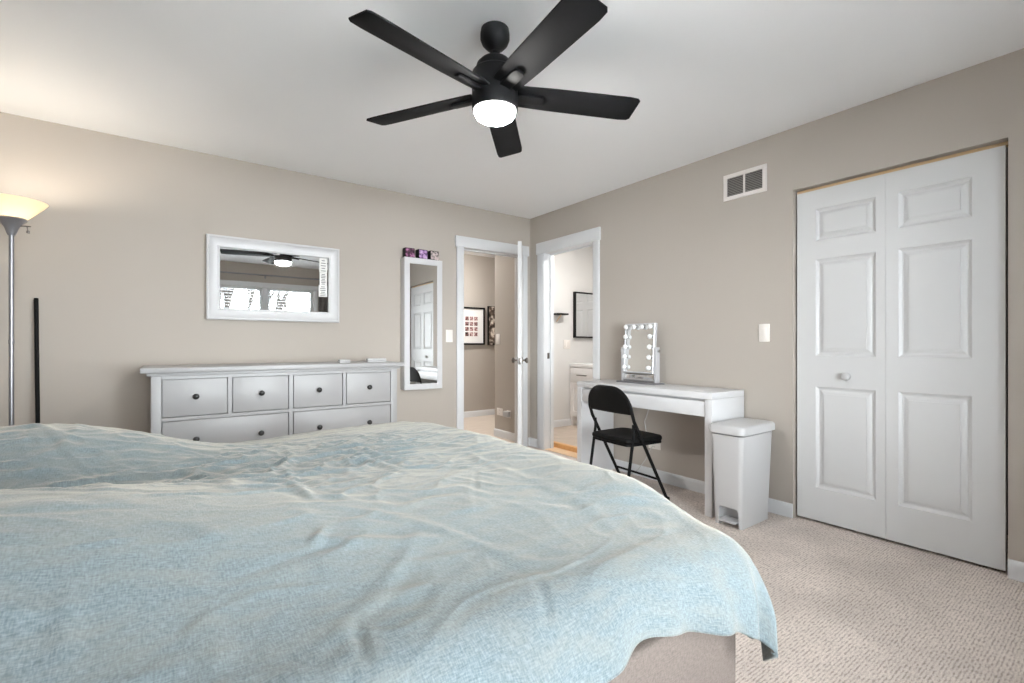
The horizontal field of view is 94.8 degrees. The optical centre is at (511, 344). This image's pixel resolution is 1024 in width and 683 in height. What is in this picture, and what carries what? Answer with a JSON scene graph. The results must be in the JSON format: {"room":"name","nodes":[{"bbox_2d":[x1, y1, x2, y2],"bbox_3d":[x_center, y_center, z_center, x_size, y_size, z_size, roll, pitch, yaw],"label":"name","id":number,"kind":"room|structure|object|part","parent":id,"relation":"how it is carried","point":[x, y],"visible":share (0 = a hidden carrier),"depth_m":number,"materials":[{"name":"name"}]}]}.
{"room":"bedroom","nodes":[
{"label":"bedroom","id":0,"kind":"room"},
{"bbox_2d":[0,112,592,437],"bbox_3d":[-0.826,-0.088,4.638,6.640,2.540,0.503,0,0,-36],"label":"wall","id":1,"kind":"structure","parent":0,"point":[114,264],"depth_m":3.22,"materials":[{"name":"beige paint"}]},
{"bbox_2d":[206,234,339,322],"bbox_3d":[-1.787,-0.483,3.592,0.914,0.600,0.040,0,0,-36],"label":"framed mirror","id":2,"kind":"object","parent":1,"relation":"attached to","point":[247,279],"visible":1,"depth_m":3.56,"materials":[{"name":"white paint"}]},
{"bbox_3d":[-1.794,-0.483,3.601,0.752,0.438,0.005,0,0,-36],"label":"glass","id":3,"kind":"part","parent":2,"relation":"part of","materials":[{"name":"mirror"}]},
{"bbox_2d":[401,257,441,390],"bbox_3d":[-0.811,-0.188,4.276,0.392,1.174,0.095,0,0,-36],"label":"framed mirror","id":4,"kind":"object","parent":1,"relation":"attached to","point":[421,279],"visible":1,"depth_m":4.22,"materials":[{"name":"white paint"}]},
{"bbox_2d":[403,247,414,257],"bbox_3d":[-0.919,-0.818,4.194,0.090,0.085,0.061,0,0,-32],"label":"cube","id":5,"kind":"object","parent":4,"relation":"on","point":[407,252],"visible":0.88,"depth_m":4.17,"materials":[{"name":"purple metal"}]},
{"bbox_2d":[406,248,413,256],"bbox_3d":[-0.902,-0.818,4.169,0.082,0.075,0.001,0,0,-32],"label":"photo","id":6,"kind":"object","parent":5,"relation":"attached to","point":[409,251],"depth_m":4.17},
{"bbox_2d":[416,249,426,258],"bbox_3d":[-0.820,-0.818,4.268,0.090,0.085,0.061,0,0,-39],"label":"cube","id":7,"kind":"object","parent":4,"relation":"on","point":[420,253],"visible":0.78,"depth_m":4.24,"materials":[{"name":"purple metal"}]},
{"bbox_2d":[419,250,426,258],"bbox_3d":[-0.800,-0.818,4.245,0.082,0.075,0.001,0,0,-39],"label":"photo","id":8,"kind":"object","parent":7,"relation":"attached to","point":[422,253],"depth_m":4.25},
{"bbox_2d":[410,263,436,383],"bbox_3d":[-0.797,-0.188,4.241,0.268,1.070,0.008,0,0,-36],"label":"mirror glass","id":9,"kind":"object","parent":4,"relation":"attached to","point":[423,276],"depth_m":4.24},
{"bbox_2d":[427,250,438,260],"bbox_3d":[-0.728,-0.818,4.335,0.090,0.085,0.061,0,0,-41],"label":"cube","id":10,"kind":"object","parent":4,"relation":"on","point":[432,255],"visible":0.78,"depth_m":4.31,"materials":[{"name":"black metal"}]},
{"bbox_2d":[431,251,438,259],"bbox_3d":[-0.707,-0.818,4.313,0.082,0.075,0.001,0,0,-41],"label":"photo","id":11,"kind":"object","parent":10,"relation":"attached to","point":[434,255],"depth_m":4.31},
{"bbox_2d":[446,330,452,341],"bbox_3d":[-0.597,-0.086,4.488,0.072,0.118,0.008,0,0,-36],"label":"light switch","id":12,"kind":"object","parent":1,"relation":"attached to","point":[449,333],"visible":1,"depth_m":4.49,"materials":[{"name":"beige plastic"}]},
{"bbox_2d":[455,235,528,445],"bbox_3d":[-0.218,0.015,4.832,0.896,2.135,0.144,0,0,-36],"label":"door frame","id":13,"kind":"structure","parent":1,"relation":"attached to","point":[462,243],"depth_m":4.76,"materials":[{"name":"white paint"}]},
{"bbox_2d":[464,409,570,440],"bbox_3d":[-0.111,1.016,6.231,3.800,0.132,1.985,0,0,-36],"label":"baseboard","id":14,"kind":"structure","parent":1,"relation":"attached to","point":[497,432],"depth_m":6.01,"materials":[{"name":"white paint"}]},
{"bbox_2d":[511,241,528,445],"bbox_3d":[0.088,0.062,4.659,0.159,2.015,0.747,0,0,3],"label":"door","id":15,"kind":"structure","parent":1,"relation":"in","point":[519,359],"depth_m":4.29,"materials":[{"name":"white paint"}]},
{"bbox_2d":[554,313,568,321],"bbox_3d":[0.610,-0.346,5.926,0.180,0.104,0.110,0,0,-36],"label":"wall shelf","id":16,"kind":"object","parent":1,"relation":"attached to","point":[560,314],"visible":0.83,"depth_m":5.88,"materials":[{"name":"metal"}]},
{"bbox_2d":[564,340,569,348],"bbox_3d":[0.709,-0.008,6.061,0.115,0.115,0.008,0,0,-36],"label":"light switch","id":17,"kind":"object","parent":1,"relation":"attached to","point":[566,342],"visible":1,"depth_m":6.06,"materials":[{"name":"beige plastic"}]},
{"bbox_2d":[573,292,592,337],"bbox_3d":[0.956,-0.393,6.222,0.370,0.600,0.041,0,0,-36],"label":"bathroom mirror","id":18,"kind":"object","parent":1,"relation":"attached to","point":[582,301],"visible":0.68,"depth_m":6.19,"materials":[{"name":"black metal"}]},
{"bbox_2d":[464,254,494,411],"bbox_3d":[-0.734,-0.088,7.080,4.000,2.540,0.120,0,0,-36],"label":"wall","id":19,"kind":"structure","parent":0,"point":[479,271],"depth_m":7.18,"materials":[{"name":"beige paint"}]},
{"bbox_2d":[464,307,484,344],"bbox_3d":[-0.617,-0.285,7.069,0.485,0.565,0.033,0,0,-36],"label":"framed picture","id":20,"kind":"object","parent":19,"relation":"attached to","point":[474,317],"visible":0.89,"depth_m":7.10,"materials":[{"name":"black paper"}]},
{"bbox_2d":[487,306,494,344],"bbox_3d":[-0.217,-0.298,7.355,0.380,0.600,0.046,0,0,-36],"label":"picture","id":21,"kind":"object","parent":19,"relation":"attached to","point":[490,309],"visible":0.43,"depth_m":7.25,"materials":[{"name":"black metal"}]},
{"bbox_2d":[495,255,514,432],"bbox_3d":[0.942,-0.088,6.120,2.435,2.540,0.560,0,0,-36],"label":"wall","id":22,"kind":"structure","parent":0,"point":[504,266],"depth_m":5.45,"materials":[{"name":"beige paint"}]},
{"bbox_2d":[496,334,499,344],"bbox_3d":[-0.168,-0.068,5.566,0.008,0.125,0.070,0,0,-36],"label":"light switch","id":23,"kind":"object","parent":22,"relation":"attached to","point":[497,335],"visible":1,"depth_m":5.56,"materials":[{"name":"beige plastic"}]},
{"bbox_2d":[497,408,502,415],"bbox_3d":[-0.144,0.785,5.534,0.008,0.085,0.115,0,0,-36],"label":"wall outlet","id":24,"kind":"object","parent":22,"relation":"attached to","point":[499,410],"visible":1,"depth_m":5.52,"materials":[{"name":"beige plastic"}]},
{"bbox_2d":[503,410,510,417],"bbox_3d":[-0.058,0.792,5.383,0.050,0.085,0.095,0,0,-36],"label":"wall outlet","id":25,"kind":"object","parent":22,"relation":"attached to","point":[507,413],"visible":1,"depth_m":5.36,"materials":[{"name":"beige plastic"}]},
{"bbox_2d":[0,0,1023,257],"bbox_3d":[0.238,-1.408,3.358,6.840,0.100,7.270,0,0,-36],"label":"ceiling","id":26,"kind":"structure","parent":0,"point":[292,85],"depth_m":2.38,"materials":[{"name":"paint"}]},
{"bbox_2d":[348,0,639,157],"bbox_3d":[-0.068,-1.160,1.996,1.269,0.394,1.248,0,0,-36],"label":"ceiling fan","id":27,"kind":"object","parent":26,"relation":"hanging from","point":[497,81],"visible":1,"depth_m":1.94,"materials":[{"name":"black metal"}]},
{"bbox_3d":[-0.320,-1.083,1.754,0.139,0.039,0.565,0,0,42],"label":"blade","id":28,"kind":"part","parent":27,"relation":"part of","materials":[{"name":"black wood"}]},
{"bbox_3d":[-0.413,-1.083,2.179,0.565,0.039,0.139,0,0,24],"label":"blade","id":29,"kind":"part","parent":27,"relation":"part of","materials":[{"name":"black wood"}]},
{"bbox_2d":[474,101,514,126],"bbox_3d":[-0.073,-0.984,2.031,0.176,0.042,0.176,0,0,-36],"label":"diffuser","id":30,"kind":"object","parent":27,"relation":"attached to","point":[490,113],"depth_m":1.98,"materials":[{"name":"white glass"}]},
{"bbox_3d":[-0.037,-1.083,2.399,0.139,0.039,0.565,0,0,6],"label":"blade","id":31,"kind":"part","parent":27,"relation":"part of","materials":[{"name":"black wood"}]},
{"bbox_3d":[0.114,-1.083,1.711,0.139,0.039,0.565,0,0,-30],"label":"blade","id":32,"kind":"part","parent":27,"relation":"part of","materials":[{"name":"black wood"}]},
{"bbox_3d":[0.289,-1.083,2.110,0.565,0.039,0.139,0,0,-12],"label":"blade","id":33,"kind":"part","parent":27,"relation":"part of","materials":[{"name":"black wood"}]},
{"bbox_2d":[554,425,576,445],"bbox_3d":[1.575,1.119,5.189,2.117,0.165,2.700,0,0,-36],"label":"floor","id":34,"kind":"structure","parent":0,"point":[564,434],"depth_m":5.46,"materials":[{"name":"beige tile"}]},
{"bbox_2d":[569,363,592,425],"bbox_3d":[1.244,0.637,5.856,0.600,0.800,0.970,0,0,-36],"label":"bathroom vanity","id":35,"kind":"object","parent":34,"relation":"on","point":[578,371],"visible":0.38,"depth_m":6.01,"materials":[{"name":"grey paint"}]},
{"bbox_3d":[0.790,0.977,6.094,0.049,0.120,0.050,0,0,-36],"label":"leg","id":36,"kind":"part","parent":35,"relation":"part of","materials":[{"name":"grey paint"}]},
{"bbox_3d":[0.891,0.697,5.899,0.018,0.420,0.458,0,0,-36],"label":"door","id":37,"kind":"part","parent":35,"relation":"part of","materials":[{"name":"grey paint"}]},
{"bbox_3d":[0.895,0.697,5.903,0.007,0.300,0.338,0,0,-36],"label":"inset panel","id":38,"kind":"part","parent":35,"relation":"part of","materials":[{"name":"grey paint"}]},
{"bbox_2d":[569,363,592,367],"bbox_3d":[1.256,0.259,5.865,0.570,0.044,0.970,0,0,-36],"label":"countertop","id":39,"kind":"structure","parent":35,"relation":"on","point":[586,365],"depth_m":5.95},
{"bbox_3d":[0.891,0.384,5.899,0.018,0.185,0.458,0,0,-36],"label":"drawer","id":40,"kind":"part","parent":35,"relation":"part of","materials":[{"name":"grey paint"}]},
{"bbox_2d":[464,415,1023,682],"bbox_3d":[0.238,1.132,3.358,6.840,0.100,7.270,0,0,-36],"label":"floor","id":41,"kind":"structure","parent":0,"point":[849,608],"depth_m":1.94,"materials":[{"name":"beige carpet"}]},
{"bbox_2d":[0,193,48,425],"bbox_3d":[-2.644,0.159,2.488,0.282,1.846,0.282,0,0,-36],"label":"floor lamp","id":42,"kind":"object","parent":41,"relation":"on","point":[15,211],"visible":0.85,"depth_m":2.48,"materials":[{"name":"grey metal"}]},
{"bbox_3d":[-2.644,-0.712,2.488,0.282,0.105,0.282,0,0,-36],"label":"lamp shade","id":43,"kind":"part","parent":42,"relation":"part of","materials":[{"name":"beige glass"}]},
{"bbox_2d":[20,225,30,233],"bbox_3d":[-2.600,-0.617,2.516,0.049,0.043,0.015,0,0,-21],"label":"switch","id":44,"kind":"object","parent":42,"relation":"attached to","point":[28,231],"depth_m":2.52,"materials":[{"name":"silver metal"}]},
{"bbox_2d":[34,298,39,422],"bbox_3d":[-2.809,0.400,2.790,0.093,1.362,0.026,0,0,36],"label":"pole","id":45,"kind":"object","parent":41,"relation":"on","point":[36,300],"visible":0.57,"depth_m":2.79,"materials":[{"name":"plastic"}]},
{"bbox_2d":[140,361,403,442],"bbox_3d":[-1.640,0.609,3.398,1.624,0.947,0.500,0,0,-36],"label":"dresser","id":46,"kind":"object","parent":41,"relation":"on","point":[240,402],"visible":0.66,"depth_m":3.14,"materials":[{"name":"white wood"}]},
{"bbox_3d":[-1.958,0.321,2.916,0.331,0.223,0.032,0,0,-36],"label":"drawer","id":47,"kind":"part","parent":46,"relation":"part of","materials":[{"name":"white wood"}]},
{"bbox_3d":[-1.939,0.317,2.890,0.036,0.036,0.032,0,0,-36],"label":"knob","id":48,"kind":"part","parent":46,"relation":"part of","materials":[{"name":"black metal"}]},
{"bbox_3d":[-1.813,0.584,3.022,0.690,0.243,0.032,0,0,-36],"label":"drawer","id":49,"kind":"part","parent":46,"relation":"part of","materials":[{"name":"white wood"}]},
{"bbox_3d":[-1.667,0.321,3.129,0.326,0.223,0.032,0,0,-36],"label":"drawer","id":50,"kind":"part","parent":46,"relation":"part of","materials":[{"name":"white wood"}]},
{"bbox_3d":[-1.375,0.321,3.343,0.326,0.223,0.032,0,0,-36],"label":"drawer","id":51,"kind":"part","parent":46,"relation":"part of","materials":[{"name":"white wood"}]},
{"bbox_3d":[-1.229,0.584,3.451,0.690,0.243,0.032,0,0,-36],"label":"drawer","id":52,"kind":"part","parent":46,"relation":"part of","materials":[{"name":"white wood"}]},
{"bbox_2d":[337,359,350,362],"bbox_3d":[-1.269,0.122,3.560,0.085,0.026,0.050,0,0,-42],"label":"box","id":53,"kind":"object","parent":46,"relation":"on","point":[339,360],"visible":1,"depth_m":3.54,"materials":[{"name":"plastic"}]},
{"bbox_3d":[-1.085,0.321,3.557,0.331,0.223,0.032,0,0,-36],"label":"drawer","id":54,"kind":"part","parent":46,"relation":"part of","materials":[{"name":"white wood"}]},
{"bbox_2d":[365,358,386,361],"bbox_3d":[-1.073,0.120,3.716,0.150,0.030,0.070,0,0,-31],"label":"box","id":55,"kind":"object","parent":46,"relation":"on","point":[367,359],"visible":0.95,"depth_m":3.69,"materials":[{"name":"plastic"}]},
{"bbox_3d":[-1.073,0.113,3.716,0.148,0.016,0.068,0,0,-31],"label":"lid","id":56,"kind":"part","parent":55,"relation":"part of","materials":[{"name":"white plastic"}]},
{"bbox_2d":[588,385,669,500],"bbox_3d":[0.802,0.682,3.320,0.416,0.812,0.438,0,0,-31],"label":"folding chair","id":57,"kind":"object","parent":41,"relation":"on","point":[613,399],"visible":0.96,"depth_m":3.21,"materials":[{"name":"black metal"}]},
{"bbox_3d":[0.572,0.805,3.400,0.103,0.557,0.021,0,0,-31],"label":"leg","id":58,"kind":"part","parent":57,"relation":"part of","materials":[{"name":"black metal"}]},
{"bbox_3d":[0.653,0.368,3.230,0.068,0.180,0.420,0,0,-31],"label":"backrest","id":59,"kind":"part","parent":57,"relation":"part of","materials":[{"name":"black plastic"}]},
{"bbox_3d":[0.808,0.639,3.324,0.348,0.036,0.396,0,0,-31],"label":"seat","id":60,"kind":"part","parent":57,"relation":"part of","materials":[{"name":"black plastic"}]},
{"bbox_3d":[0.766,0.805,3.080,0.103,0.557,0.021,0,0,-31],"label":"leg","id":61,"kind":"part","parent":57,"relation":"part of","materials":[{"name":"black metal"}]},
{"bbox_2d":[577,379,743,517],"bbox_3d":[1.054,0.692,3.548,0.394,0.780,1.200,0,0,-36],"label":"vanity desk","id":62,"kind":"object","parent":41,"relation":"on","point":[714,404],"visible":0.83,"depth_m":3.27,"materials":[{"name":"white wood"}]},
{"bbox_3d":[0.714,0.714,4.011,0.393,0.737,0.050,0,0,-36],"label":"panel","id":63,"kind":"part","parent":62,"relation":"part of","materials":[{"name":"white wood"}]},
{"bbox_2d":[616,323,664,384],"bbox_3d":[1.009,0.066,3.725,0.122,0.472,0.390,0,0,-33],"label":"makeup mirror","id":64,"kind":"object","parent":62,"relation":"on","point":[640,353],"visible":1,"depth_m":3.70,"materials":[{"name":"grey metal"}]},
{"bbox_3d":[0.918,0.153,3.867,0.044,0.272,0.022,0,0,-33],"label":"post","id":65,"kind":"part","parent":64,"relation":"part of","materials":[{"name":"silver metal"}]},
{"bbox_2d":[623,373,653,382],"bbox_3d":[1.010,0.261,3.726,0.040,0.058,0.310,0,0,-33],"label":"tray","id":66,"kind":"object","parent":64,"relation":"on","point":[643,378],"depth_m":3.70,"materials":[{"name":"silver metal"}]},
{"bbox_2d":[624,324,653,372],"bbox_3d":[1.004,0.026,3.722,0.031,0.372,0.284,0,0,-33],"label":"mirror glass","id":67,"kind":"object","parent":64,"relation":"on","point":[637,337],"depth_m":3.72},
{"bbox_3d":[1.008,0.027,3.725,0.057,0.395,0.306,0,0,-33],"label":"frame","id":68,"kind":"part","parent":64,"relation":"part of","materials":[{"name":"silver metal"}]},
{"bbox_3d":[1.102,0.153,3.586,0.044,0.272,0.022,0,0,-33],"label":"post","id":69,"kind":"part","parent":64,"relation":"part of","materials":[{"name":"silver metal"}]},
{"bbox_3d":[1.045,0.408,3.541,0.358,0.097,1.094,0,0,-36],"label":"drawer","id":70,"kind":"part","parent":62,"relation":"part of","materials":[{"name":"white wood"}]},
{"bbox_3d":[1.395,0.714,3.085,0.393,0.737,0.050,0,0,-36],"label":"panel","id":71,"kind":"part","parent":62,"relation":"part of","materials":[{"name":"white wood"}]},
{"bbox_2d":[608,632,735,682],"bbox_3d":[-0.859,0.820,1.144,2.090,0.525,1.760,0,0,-36],"label":"bed","id":72,"kind":"object","parent":41,"relation":"on","point":[688,657],"visible":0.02,"depth_m":0.93,"materials":[{"name":"beige fabric"}]},
{"bbox_3d":[-0.859,0.660,1.144,1.980,0.300,1.654,0,0,-36],"label":"mattress","id":73,"kind":"object","parent":72,"relation":"on","visible":0},
{"bbox_2d":[0,421,777,682],"bbox_3d":[-0.826,0.453,1.168,2.198,0.493,1.950,0,0,-36],"label":"duvet","id":74,"kind":"object","parent":73,"relation":"on","point":[400,551],"visible":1,"depth_m":0.77,"materials":[{"name":"blue fabric"}]},
{"bbox_2d":[709,418,774,529],"bbox_3d":[1.425,0.779,2.914,0.412,0.606,0.226,0,0,-36],"label":"trash can","id":75,"kind":"object","parent":41,"relation":"on","point":[741,447],"visible":1,"depth_m":2.81,"materials":[{"name":"white plastic"}]},
{"bbox_3d":[1.425,0.503,2.914,0.412,0.054,0.226,0,0,-36],"label":"lid","id":76,"kind":"part","parent":75,"relation":"part of","materials":[{"name":"white plastic"}]},
{"bbox_2d":[530,48,1023,561],"bbox_3d":[1.738,-0.088,3.079,0.120,2.540,5.045,0,0,-36],"label":"wall","id":77,"kind":"structure","parent":0,"point":[690,262],"depth_m":3.16,"materials":[{"name":"beige paint"}]},
{"bbox_2d":[545,447,576,457],"bbox_3d":[0.607,1.130,4.643,0.150,0.104,0.693,0,0,-36],"label":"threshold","id":78,"kind":"structure","parent":77,"relation":"in","point":[555,449],"depth_m":4.77,"materials":[{"name":"brown wood"}]},
{"bbox_2d":[554,441,576,452],"bbox_3d":[0.513,1.082,4.948,0.060,0.100,1.568,0,0,-36],"label":"trim","id":79,"kind":"structure","parent":77,"relation":"attached to","point":[568,447],"depth_m":4.85,"materials":[{"name":"brown wood"}]},
{"bbox_2d":[536,227,600,449],"bbox_3d":[0.576,0.008,4.639,0.144,2.148,0.899,0,0,-36],"label":"door frame","id":80,"kind":"structure","parent":77,"relation":"attached to","point":[545,251],"depth_m":4.88,"materials":[{"name":"white paint"}]},
{"bbox_2d":[648,443,660,449],"bbox_3d":[1.142,0.797,3.780,0.008,0.075,0.115,0,0,-36],"label":"wall outlet","id":81,"kind":"object","parent":77,"relation":"attached to","point":[655,446],"visible":0.46,"depth_m":3.76,"materials":[{"name":"beige plastic"}]},
{"bbox_2d":[723,163,766,201],"bbox_3d":[1.574,-1.096,3.191,0.010,0.180,0.296,0,0,-36],"label":"air vent","id":82,"kind":"object","parent":77,"relation":"in","point":[753,180],"visible":1,"depth_m":3.18,"materials":[{"name":"white metal"}]},
{"bbox_2d":[759,324,769,341],"bbox_3d":[1.652,-0.079,3.086,0.008,0.118,0.070,0,0,-36],"label":"light switch","id":83,"kind":"object","parent":77,"relation":"attached to","point":[764,329],"visible":1,"depth_m":3.08,"materials":[{"name":"beige plastic"}]},
{"bbox_2d":[530,437,1023,582],"bbox_3d":[1.648,1.038,3.087,0.015,0.087,4.925,0,0,-36],"label":"baseboard","id":84,"kind":"structure","parent":77,"relation":"attached to","point":[1015,568],"depth_m":3.48,"materials":[{"name":"white paint"}]},
{"bbox_2d":[797,145,1006,570],"bbox_3d":[2.058,0.062,2.590,0.068,2.012,0.911,0,0,-36],"label":"door","id":85,"kind":"structure","parent":77,"relation":"in","point":[902,274],"depth_m":2.52,"materials":[{"name":"white paint"}]},
{"bbox_3d":[1.934,0.183,2.731,0.036,0.046,0.046,0,0,-36],"label":"knob","id":86,"kind":"part","parent":85,"relation":"part of","materials":[{"name":"white plastic"}]},
{"bbox_2d":[797,141,1007,194],"bbox_3d":[2.103,0.057,2.621,0.052,2.050,0.934,0,0,-36],"label":"trim","id":87,"kind":"structure","parent":77,"relation":"attached to","point":[1006,142],"depth_m":2.53,"materials":[{"name":"brown wood"}]},
{"bbox_2d":[1007,147,1007,534],"bbox_3d":[2.387,-0.088,2.870,0.680,2.540,1.600,0,0,-36],"label":"wall","id":88,"kind":"structure","parent":0,"point":[1007,147],"depth_m":2.68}
]}

